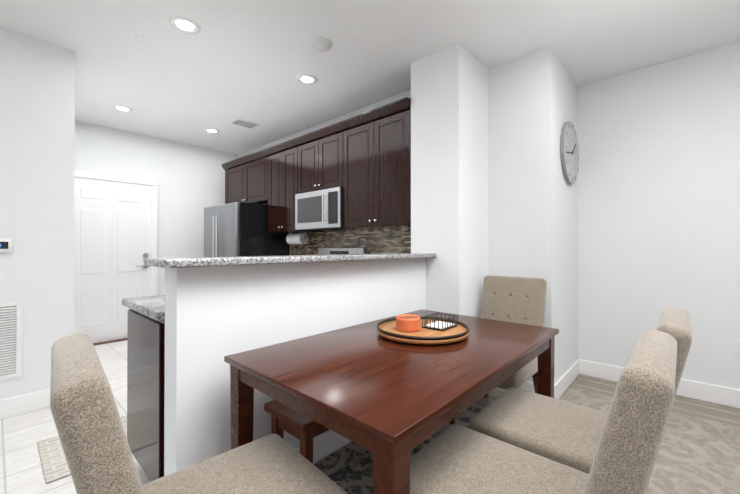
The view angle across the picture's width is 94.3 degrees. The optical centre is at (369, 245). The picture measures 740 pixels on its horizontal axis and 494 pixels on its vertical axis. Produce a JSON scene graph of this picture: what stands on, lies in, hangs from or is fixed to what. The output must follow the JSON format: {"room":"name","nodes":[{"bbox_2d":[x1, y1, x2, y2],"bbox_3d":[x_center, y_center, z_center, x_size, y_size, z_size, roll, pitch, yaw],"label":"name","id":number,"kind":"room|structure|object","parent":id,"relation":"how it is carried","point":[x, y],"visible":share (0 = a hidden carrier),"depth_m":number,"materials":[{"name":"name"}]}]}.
{"room":"dining room","nodes":[
{"label":"dining room","id":0,"kind":"room"},
{"bbox_2d":[0,28,74,398],"bbox_3d":[-3.545,-0.161,1.461,0.150,2.740,3.470,0,0,42],"label":"wall","id":1,"kind":"structure","parent":0,"point":[37,114],"depth_m":2.54,"materials":[{"name":"paint"}]},
{"bbox_2d":[0,238,11,251],"bbox_3d":[-2.576,0.000,2.387,0.027,0.100,0.125,0,0,42],"label":"thermostat","id":2,"kind":"object","parent":1,"relation":"attached to","point":[5,244],"visible":1,"depth_m":2.40,"materials":[{"name":"white plastic"}]},
{"bbox_2d":[0,301,22,379],"bbox_3d":[-2.563,0.670,2.409,0.013,0.540,0.176,0,0,42],"label":"air vent","id":3,"kind":"object","parent":1,"relation":"in","point":[11,320],"visible":1,"depth_m":2.43,"materials":[{"name":"white plastic"}]},
{"bbox_2d":[0,388,49,419],"bbox_3d":[-3.469,1.139,1.414,0.014,0.140,3.454,0,0,42],"label":"baseboard","id":4,"kind":"structure","parent":1,"relation":"attached to","point":[38,400],"depth_m":2.48,"materials":[{"name":"paint"}]},
{"bbox_2d":[0,340,150,493],"bbox_3d":[-1.192,1.256,0.856,8.270,0.100,6.060,0,0,42],"label":"floor","id":5,"kind":"structure","parent":0,"point":[21,467],"depth_m":2.15,"materials":[{"name":"white tile"}]},
{"bbox_2d":[37,415,126,483],"bbox_3d":[-1.562,1.208,2.223,0.540,0.010,0.820,0,0,42],"label":"kitchen mat","id":6,"kind":"object","parent":5,"relation":"on","point":[53,460],"visible":0.31,"depth_m":1.94,"materials":[{"name":"fabric"}]},
{"bbox_2d":[127,311,164,480],"bbox_3d":[-0.940,0.772,1.904,0.595,0.880,0.568,0,0,42],"label":"dishwasher","id":7,"kind":"object","parent":5,"relation":"on","point":[145,372],"depth_m":1.63,"materials":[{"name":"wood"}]},
{"bbox_2d":[122,295,164,322],"bbox_3d":[-0.390,0.316,2.517,0.605,0.040,2.248,0,0,42],"label":"countertop","id":8,"kind":"structure","parent":7,"relation":"on","point":[150,307],"depth_m":1.70,"materials":[{"name":"grey stone"}]},
{"bbox_2d":[50,333,346,493],"bbox_3d":[-0.431,0.712,0.924,0.630,0.966,0.460,0,0,-43],"label":"chair","id":9,"kind":"object","parent":5,"relation":"on","point":[91,434],"visible":1,"depth_m":0.66,"materials":[{"name":"beige fabric"}]},
{"bbox_2d":[204,202,289,256],"bbox_3d":[-1.714,0.348,4.689,0.930,1.738,0.823,0,0,42],"label":"fridge","id":10,"kind":"object","parent":5,"relation":"on","point":[236,229],"visible":0.27,"depth_m":4.34,"materials":[{"name":"metal"}]},
{"bbox_2d":[318,247,367,254],"bbox_3d":[-0.531,0.617,3.699,0.750,1.188,0.689,0,0,42],"label":"range","id":11,"kind":"object","parent":5,"relation":"on","point":[340,250],"visible":0.06,"depth_m":3.86,"materials":[{"name":"metal"}]},
{"bbox_2d":[74,121,238,294],"bbox_3d":[-3.066,-0.141,4.835,0.150,2.740,2.460,0,0,42],"label":"wall","id":12,"kind":"structure","parent":0,"point":[189,178],"depth_m":4.92,"materials":[{"name":"paint"}]},
{"bbox_2d":[74,170,157,345],"bbox_3d":[-3.294,0.164,4.378,0.120,2.125,1.050,0,0,42],"label":"door","id":13,"kind":"structure","parent":12,"relation":"in","point":[115,232],"depth_m":4.40,"materials":[{"name":"paint"}]},
{"bbox_2d":[144,253,435,475],"bbox_3d":[-0.224,0.636,2.080,0.285,1.154,1.907,0,0,42],"label":"wall","id":14,"kind":"structure","parent":0,"point":[217,309],"depth_m":1.60,"materials":[{"name":"paint"}]},
{"bbox_2d":[294,430,351,463],"bbox_3d":[-0.168,1.143,2.066,0.014,0.140,1.854,0,0,42],"label":"baseboard","id":15,"kind":"structure","parent":14,"relation":"attached to","point":[327,443],"depth_m":1.97,"materials":[{"name":"paint"}]},
{"bbox_2d":[239,90,410,254],"bbox_3d":[-0.800,-0.142,4.521,3.920,2.740,0.130,0,0,42],"label":"wall","id":16,"kind":"structure","parent":0,"point":[361,110],"depth_m":4.09,"materials":[{"name":"paint"}]},
{"bbox_2d":[225,149,264,203],"bbox_3d":[-1.621,-0.892,4.917,1.220,0.644,0.375,0,0,42],"label":"upper cabinet","id":17,"kind":"object","parent":16,"relation":"attached to","point":[244,177],"depth_m":4.73,"materials":[{"name":"brown wood"}]},
{"bbox_2d":[265,137,322,232],"bbox_3d":[-0.937,-0.691,4.292,0.758,1.055,0.375,0,0,42],"label":"upper cabinet","id":18,"kind":"object","parent":16,"relation":"attached to","point":[280,160],"depth_m":4.16,"materials":[{"name":"brown wood"}]},
{"bbox_2d":[286,232,308,243],"bbox_3d":[-0.897,-0.087,4.237,0.330,0.151,0.136,0,0,42],"label":"paper towel holder","id":19,"kind":"object","parent":18,"relation":"attached to","point":[299,238],"visible":0.96,"depth_m":4.16,"materials":[{"name":"white paper"}]},
{"bbox_2d":[297,125,336,193],"bbox_3d":[-0.424,-0.903,3.825,0.760,0.636,0.375,0,0,42],"label":"upper cabinet","id":20,"kind":"object","parent":16,"relation":"attached to","point":[316,151],"depth_m":3.69,"materials":[{"name":"brown wood"}]},
{"bbox_2d":[295,187,354,230],"bbox_3d":[-0.455,-0.378,3.789,0.750,0.403,0.464,0,0,42],"label":"microwave","id":21,"kind":"object","parent":20,"relation":"attached to","point":[320,210],"visible":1,"depth_m":3.62,"materials":[{"name":"metal"}]},
{"bbox_2d":[291,228,410,254],"bbox_3d":[-0.239,-0.156,3.915,2.267,0.920,0.008,0,0,42],"label":"backsplash","id":22,"kind":"structure","parent":16,"relation":"attached to","point":[377,241],"depth_m":3.77,"materials":[{"name":"tile"}]},
{"bbox_2d":[337,97,410,229],"bbox_3d":[0.138,-0.697,3.311,0.890,1.055,0.375,0,0,42],"label":"upper cabinet","id":23,"kind":"object","parent":16,"relation":"attached to","point":[363,160],"depth_m":3.13,"materials":[{"name":"brown wood"}]},
{"bbox_2d":[0,0,739,154],"bbox_3d":[-0.786,-1.582,1.207,8.420,0.100,7.100,0,0,42],"label":"ceiling","id":24,"kind":"structure","parent":0,"point":[247,60],"depth_m":2.62,"materials":[{"name":"paint"}]},
{"bbox_2d":[112,105,132,111],"bbox_3d":[-2.666,-1.496,3.704,0.201,0.042,0.186,0,0,42],"label":"recessed light","id":25,"kind":"object","parent":24,"relation":"attached to","point":[122,108],"depth_m":3.79,"materials":[{"name":"white plastic"}]},
{"bbox_2d":[134,34,144,40],"bbox_3d":[-1.648,-1.504,2.454,0.084,0.042,0.061,0,0,42],"label":"fire sprinkler","id":26,"kind":"object","parent":24,"relation":"attached to","point":[139,37],"depth_m":2.50,"materials":[{"name":"white plastic"}]},
{"bbox_2d":[169,15,200,33],"bbox_3d":[-1.247,-1.505,2.313,0.197,0.042,0.190,0,0,42],"label":"recessed light","id":27,"kind":"object","parent":24,"relation":"attached to","point":[184,24],"depth_m":2.36,"materials":[{"name":"white plastic"}]},
{"bbox_2d":[204,128,219,133],"bbox_3d":[-2.036,-1.492,4.419,0.201,0.042,0.186,0,0,42],"label":"recessed light","id":28,"kind":"object","parent":24,"relation":"attached to","point":[209,130],"depth_m":4.50,"materials":[{"name":"white plastic"}]},
{"bbox_2d":[229,118,258,128],"bbox_3d":[-1.518,-1.494,4.159,0.215,0.042,0.299,0,0,42],"label":"air vent","id":29,"kind":"object","parent":24,"relation":"attached to","point":[237,121],"depth_m":4.25,"materials":[{"name":"white plastic"}]},
{"bbox_2d":[296,74,317,84],"bbox_3d":[-0.564,-1.500,3.061,0.197,0.042,0.192,0,0,42],"label":"recessed light","id":30,"kind":"object","parent":24,"relation":"attached to","point":[307,79],"depth_m":3.13,"materials":[{"name":"white plastic"}]},
{"bbox_2d":[312,37,331,51],"bbox_3d":[-0.355,-1.503,2.535,0.171,0.042,0.165,0,0,42],"label":"smoke detector","id":31,"kind":"object","parent":24,"relation":"attached to","point":[321,44],"depth_m":2.56,"materials":[{"name":"white plastic"}]},
{"bbox_2d":[411,42,487,317],"bbox_3d":[0.679,-0.152,2.908,0.440,2.740,0.520,0,0,42],"label":"wall","id":32,"kind":"structure","parent":0,"point":[449,156],"depth_m":2.71,"materials":[{"name":"paint"}]},
{"bbox_2d":[321,374,739,459],"bbox_3d":[1.890,1.258,1.252,4.250,0.100,3.400,0,0,42],"label":"floor","id":33,"kind":"structure","parent":0,"point":[675,396],"depth_m":2.75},
{"bbox_2d":[313,376,739,493],"bbox_3d":[1.527,1.205,1.543,3.178,0.008,3.000,0,0,42],"label":"rug","id":34,"kind":"object","parent":33,"relation":"on","point":[699,451],"visible":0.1,"depth_m":2.01,"materials":[{"name":"fabric"}]},
{"bbox_2d":[264,400,329,463],"bbox_3d":[-0.056,0.984,1.933,0.310,0.434,1.020,0,0,42],"label":"bench","id":35,"kind":"object","parent":34,"relation":"on","point":[304,430],"visible":0.33,"depth_m":1.54,"materials":[{"name":"brown wood"}]},
{"bbox_2d":[224,309,558,493],"bbox_3d":[0.219,0.830,1.656,0.900,0.739,1.460,0,0,42],"label":"dining table","id":36,"kind":"object","parent":34,"relation":"on","point":[390,404],"visible":0.83,"depth_m":1.26,"materials":[{"name":"brown wood"}]},
{"bbox_2d":[377,316,468,344],"bbox_3d":[0.270,0.438,1.784,0.470,0.046,0.470,0,0,42],"label":"tray","id":37,"kind":"object","parent":36,"relation":"on","point":[386,328],"visible":0.77,"depth_m":1.66,"materials":[{"name":"brown wood"}]},
{"bbox_2d":[396,314,419,331],"bbox_3d":[0.194,0.396,1.750,0.124,0.068,0.124,0,0,42],"label":"candle","id":38,"kind":"object","parent":37,"relation":"on","point":[407,323],"visible":1,"depth_m":1.70,"materials":[{"name":"orange wax"}]},
{"bbox_2d":[422,313,457,330],"bbox_3d":[0.368,0.401,1.807,0.125,0.058,0.154,0,0,42],"label":"wire basket","id":39,"kind":"object","parent":37,"relation":"on","point":[441,325],"visible":1,"depth_m":1.78,"materials":[{"name":"black metal"}]},
{"bbox_2d":[449,275,546,424],"bbox_3d":[0.900,0.721,2.403,0.460,0.966,0.670,0,0,42],"label":"chair","id":40,"kind":"object","parent":34,"relation":"on","point":[521,300],"visible":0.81,"depth_m":2.51,"materials":[{"name":"fabric"}]},
{"bbox_2d":[410,329,676,493],"bbox_3d":[0.427,0.712,0.980,0.670,0.966,0.460,0,0,42],"label":"chair","id":41,"kind":"object","parent":34,"relation":"on","point":[456,459],"visible":0.9,"depth_m":0.83,"materials":[{"name":"beige fabric"}]},
{"bbox_2d":[469,307,691,493],"bbox_3d":[0.793,0.715,1.336,0.670,0.966,0.460,0,0,42],"label":"chair","id":42,"kind":"object","parent":34,"relation":"on","point":[562,432],"visible":0.52,"depth_m":1.30,"materials":[{"name":"beige fabric"}]},
{"bbox_2d":[488,46,577,384],"bbox_3d":[1.387,-0.150,3.317,0.935,2.740,1.040,0,0,42],"label":"wall","id":43,"kind":"structure","parent":0,"point":[532,197],"depth_m":2.79,"materials":[{"name":"paint"}]},
{"bbox_2d":[494,381,534,392],"bbox_3d":[1.208,1.147,2.760,0.450,0.140,0.014,0,0,42],"label":"baseboard","id":44,"kind":"structure","parent":43,"relation":"attached to","point":[527,386],"depth_m":2.72,"materials":[{"name":"paint"}]},
{"bbox_2d":[554,359,579,398],"bbox_3d":[1.676,1.148,2.922,0.014,0.140,0.884,0,0,42],"label":"baseboard","id":45,"kind":"structure","parent":43,"relation":"attached to","point":[567,379],"depth_m":2.88,"materials":[{"name":"paint"}]},
{"bbox_2d":[560,121,578,184],"bbox_3d":[1.747,-0.802,2.993,0.034,0.536,0.536,0,0,42],"label":"clock","id":46,"kind":"object","parent":43,"relation":"attached to","point":[569,150],"visible":1,"depth_m":2.92,"materials":[{"name":"metal"}]},
{"bbox_2d":[577,42,739,389],"bbox_3d":[3.294,-0.156,2.180,3.415,2.740,0.150,0,0,42],"label":"wall","id":47,"kind":"structure","parent":0,"point":[659,193],"depth_m":2.86,"materials":[{"name":"paint"}]},
{"bbox_2d":[580,359,739,408],"bbox_3d":[3.227,1.143,2.122,3.385,0.140,0.014,0,0,42],"label":"baseboard","id":48,"kind":"structure","parent":47,"relation":"attached to","point":[716,394],"depth_m":2.72,"materials":[{"name":"paint"}]},
{"bbox_2d":[734,338,739,354],"bbox_3d":[2.761,0.756,2.551,0.080,0.120,0.008,0,0,42],"label":"electrical outlet plate","id":49,"kind":"object","parent":47,"relation":"attached to","point":[736,345],"visible":1,"depth_m":2.57,"materials":[{"name":"white plastic"}]}
]}

